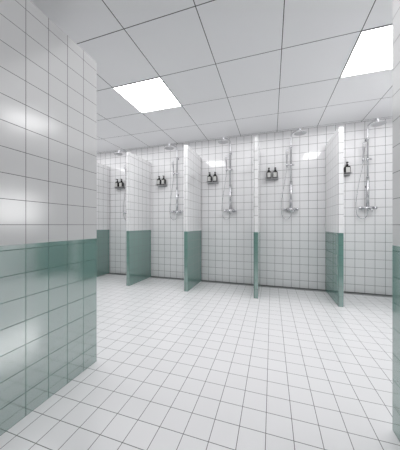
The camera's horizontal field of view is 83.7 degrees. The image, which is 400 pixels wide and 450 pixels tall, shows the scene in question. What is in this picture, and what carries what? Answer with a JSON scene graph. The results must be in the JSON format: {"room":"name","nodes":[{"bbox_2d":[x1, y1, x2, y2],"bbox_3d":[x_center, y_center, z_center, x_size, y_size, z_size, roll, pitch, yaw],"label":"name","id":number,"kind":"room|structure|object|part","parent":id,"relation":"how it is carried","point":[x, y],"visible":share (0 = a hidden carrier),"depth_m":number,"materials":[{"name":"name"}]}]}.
{"room":"communal shower room","nodes":[
{"label":"communal shower room","id":0,"kind":"room"},
{"bbox_2d":[0,0,96,435],"bbox_3d":[-2.838,-0.098,0.018,2.918,2.236,4.412,0,0,18],"label":"wall","id":1,"kind":"structure","parent":0,"point":[48,82],"depth_m":1.29,"materials":[{"name":"tile"}]},
{"bbox_2d":[0,274,399,449],"bbox_3d":[-0.802,1.071,0.697,6.545,0.102,7.123,0,0,18],"label":"floor","id":2,"kind":"structure","parent":0,"point":[208,366],"depth_m":1.52,"materials":[{"name":"tile"}]},
{"bbox_2d":[97,163,108,276],"bbox_3d":[-2.033,-0.098,4.364,0.058,2.236,0.707,0,0,18],"label":"wall","id":3,"kind":"structure","parent":2,"relation":"on","point":[102,170],"depth_m":4.50,"materials":[{"name":"tile"}]},
{"bbox_2d":[126,152,150,285],"bbox_3d":[-1.091,-0.098,4.060,0.058,2.236,0.707,0,0,18],"label":"wall","id":4,"kind":"structure","parent":2,"relation":"on","point":[138,170],"depth_m":3.94,"materials":[{"name":"tile"}]},
{"bbox_2d":[150,277,183,279],"bbox_3d":[-0.501,1.018,4.199,0.975,0.005,0.060,0,0,18],"label":"channel","id":5,"kind":"object","parent":2,"relation":"on","point":[150,277],"visible":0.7,"depth_m":4.22,"materials":[{"name":"metal"}]},
{"bbox_2d":[184,145,200,291],"bbox_3d":[-0.103,-0.098,3.741,0.058,2.236,0.707,0,0,18],"label":"wall","id":6,"kind":"structure","parent":2,"relation":"on","point":[192,160],"depth_m":3.61,"materials":[{"name":"tile"}]},
{"bbox_2d":[200,281,253,285],"bbox_3d":[0.487,1.018,3.880,0.975,0.005,0.060,0,0,18],"label":"channel","id":7,"kind":"object","parent":2,"relation":"on","point":[200,281],"visible":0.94,"depth_m":3.86,"materials":[{"name":"metal"}]},
{"bbox_2d":[254,137,259,298],"bbox_3d":[0.884,-0.098,3.422,0.058,2.236,0.707,0,0,18],"label":"wall","id":8,"kind":"structure","parent":2,"relation":"on","point":[256,141],"depth_m":3.09,"materials":[{"name":"tile"}]},
{"bbox_2d":[260,285,325,291],"bbox_3d":[1.470,1.018,3.563,0.965,0.005,0.060,0,0,18],"label":"channel","id":9,"kind":"object","parent":2,"relation":"on","point":[261,285],"visible":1,"depth_m":3.56,"materials":[{"name":"metal"}]},
{"bbox_2d":[325,127,343,306],"bbox_3d":[1.862,-0.098,3.106,0.058,2.236,0.707,0,0,18],"label":"wall","id":10,"kind":"structure","parent":2,"relation":"on","point":[334,149],"depth_m":2.90,"materials":[{"name":"tile"}]},
{"bbox_2d":[344,292,391,296],"bbox_3d":[2.443,1.018,3.248,0.956,0.005,0.060,0,0,18],"label":"channel","id":11,"kind":"object","parent":2,"relation":"on","point":[344,292],"visible":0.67,"depth_m":3.25,"materials":[{"name":"metal"}]},
{"bbox_2d":[30,0,391,153],"bbox_3d":[-0.802,-1.573,0.697,6.545,0.085,7.123,0,0,18],"label":"ceiling","id":12,"kind":"structure","parent":0,"point":[234,68],"depth_m":2.08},
{"bbox_2d":[113,77,180,112],"bbox_3d":[-0.601,-1.527,2.678,0.584,0.005,0.584,0,0,18],"label":"recessed light","id":13,"kind":"object","parent":12,"relation":"in","point":[153,94],"visible":1,"depth_m":2.64,"materials":[{"name":"white plastic"}]},
{"bbox_2d":[340,24,391,77],"bbox_3d":[1.648,-1.527,1.952,0.584,0.005,0.584,0,0,18],"label":"recessed light","id":14,"kind":"object","parent":12,"relation":"in","point":[372,51],"visible":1,"depth_m":1.99,"materials":[{"name":"white plastic"}]},
{"bbox_2d":[97,118,391,294],"bbox_3d":[0.279,-0.255,4.045,6.545,2.550,0.085,0,0,18],"label":"wall","id":15,"kind":"structure","parent":0,"point":[292,250],"depth_m":3.71,"materials":[{"name":"tile"}]},
{"bbox_2d":[114,150,126,219],"bbox_3d":[-1.491,-0.771,4.326,0.264,1.367,0.474,0,0,18],"label":"shower","id":16,"kind":"object","parent":15,"relation":"attached to","point":[118,153],"visible":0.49,"depth_m":4.46,"materials":[{"name":"silver metal"}]},
{"bbox_2d":[164,144,182,219],"bbox_3d":[-0.500,-0.771,4.006,0.264,1.367,0.474,0,0,18],"label":"shower","id":17,"kind":"object","parent":15,"relation":"attached to","point":[176,211],"visible":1,"depth_m":4.16,"materials":[{"name":"silver metal"}]},
{"bbox_3d":[-0.476,-1.082,4.017,0.023,0.745,0.362,0,0,18],"label":"riser arm","id":18,"kind":"part","parent":17,"relation":"part of","materials":[{"name":"silver metal"}]},
{"bbox_2d":[218,137,236,219],"bbox_3d":[0.455,-0.771,3.700,0.264,1.367,0.470,0,0,18],"label":"shower","id":19,"kind":"object","parent":15,"relation":"attached to","point":[223,141],"visible":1,"depth_m":3.86,"materials":[{"name":"silver metal"}]},
{"bbox_3d":[0.454,-1.082,3.719,0.023,0.745,0.362,0,0,27],"label":"riser arm","id":20,"kind":"part","parent":19,"relation":"part of","materials":[{"name":"silver metal"}]},
{"bbox_2d":[114,273,391,295],"bbox_3d":[0.265,1.015,4.001,6.375,0.010,0.008,0,0,18],"label":"baseboard","id":21,"kind":"structure","parent":15,"relation":"attached to","point":[114,273],"depth_m":3.71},
{"bbox_2d":[266,177,278,180],"bbox_3d":[1.185,-0.753,3.657,0.202,0.040,0.097,0,0,18],"label":"wall shelf","id":22,"kind":"object","parent":15,"relation":"attached to","point":[268,179],"visible":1,"depth_m":3.68,"materials":[{"name":"silver metal"}]},
{"bbox_2d":[266,168,270,178],"bbox_3d":[1.137,-0.844,3.667,0.077,0.182,0.082,0,0,13],"label":"pump bottle","id":23,"kind":"object","parent":22,"relation":"on","point":[268,174],"visible":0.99,"depth_m":3.64,"materials":[{"name":"plastic"}]},
{"bbox_2d":[273,167,277,177],"bbox_3d":[1.230,-0.844,3.637,0.077,0.182,0.082,0,0,23],"label":"pump bottle","id":24,"kind":"object","parent":22,"relation":"on","point":[275,173],"visible":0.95,"depth_m":3.61,"materials":[{"name":"plastic"}]},
{"bbox_2d":[281,128,306,218],"bbox_3d":[1.470,-0.771,3.398,0.245,1.367,0.499,0,0,-8],"label":"shower","id":25,"kind":"object","parent":15,"relation":"attached to","point":[299,133],"visible":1,"depth_m":3.56,"materials":[{"name":"silver metal"}]},
{"bbox_3d":[1.458,-1.082,3.400,0.023,0.745,0.362,0,0,1],"label":"riser arm","id":26,"kind":"part","parent":25,"relation":"part of","materials":[{"name":"silver metal"}]},
{"bbox_3d":[1.456,-1.318,3.230,0.153,0.002,0.153,0,0,1],"label":"spray plate","id":27,"kind":"part","parent":25,"relation":"part of","materials":[{"name":"silver metal"}]},
{"bbox_2d":[356,118,386,218],"bbox_3d":[2.371,-0.771,3.079,0.264,1.367,0.474,0,0,18],"label":"shower","id":28,"kind":"object","parent":15,"relation":"attached to","point":[378,123],"visible":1,"depth_m":3.24,"materials":[{"name":"silver metal"}]},
{"bbox_3d":[2.396,-1.082,3.090,0.023,0.745,0.362,0,0,18],"label":"riser arm","id":29,"kind":"part","parent":28,"relation":"part of","materials":[{"name":"silver metal"}]},
{"bbox_3d":[2.343,-1.318,2.928,0.153,0.002,0.153,0,0,18],"label":"spray plate","id":30,"kind":"part","parent":28,"relation":"part of","materials":[{"name":"silver metal"}]},
{"bbox_3d":[0.227,-0.754,3.966,0.202,0.040,0.097,0,0,18],"label":"wall shelf","id":31,"kind":"object","parent":15,"relation":"attached to","visible":0},
{"bbox_2d":[207,172,211,181],"bbox_3d":[0.178,-0.844,3.977,0.077,0.182,0.082,0,0,20],"label":"pump bottle","id":32,"kind":"object","parent":31,"relation":"on","point":[209,178],"visible":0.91,"depth_m":3.95,"materials":[{"name":"plastic"}]},
{"bbox_2d":[213,172,217,181],"bbox_3d":[0.272,-0.844,3.947,0.077,0.182,0.082,0,0,16],"label":"pump bottle","id":33,"kind":"object","parent":31,"relation":"on","point":[215,177],"visible":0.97,"depth_m":3.91,"materials":[{"name":"plastic"}]},
{"bbox_3d":[2.152,-0.754,3.345,0.202,0.040,0.097,0,0,18],"label":"wall shelf","id":34,"kind":"object","parent":15,"relation":"attached to","visible":0},
{"bbox_2d":[344,162,350,173],"bbox_3d":[2.197,-0.844,3.325,0.077,0.182,0.082,0,0,15],"label":"pump bottle","id":35,"kind":"object","parent":34,"relation":"on","point":[347,168],"visible":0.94,"depth_m":3.29,"materials":[{"name":"plastic"}]},
{"bbox_3d":[-0.732,-0.754,4.276,0.202,0.040,0.097,0,0,18],"label":"wall shelf","id":36,"kind":"object","parent":15,"relation":"attached to","visible":0},
{"bbox_2d":[161,176,165,184],"bbox_3d":[-0.687,-0.844,4.256,0.077,0.182,0.082,0,0,21],"label":"pump bottle","id":37,"kind":"object","parent":36,"relation":"on","point":[163,181],"visible":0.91,"depth_m":4.23,"materials":[{"name":"plastic"}]},
{"bbox_2d":[392,0,399,441],"bbox_3d":[1.061,-0.098,-1.240,1.638,2.236,4.412,0,0,18],"label":"wall","id":38,"kind":"structure","parent":0,"point":[395,3],"depth_m":1.07,"materials":[{"name":"tile"}]}
]}

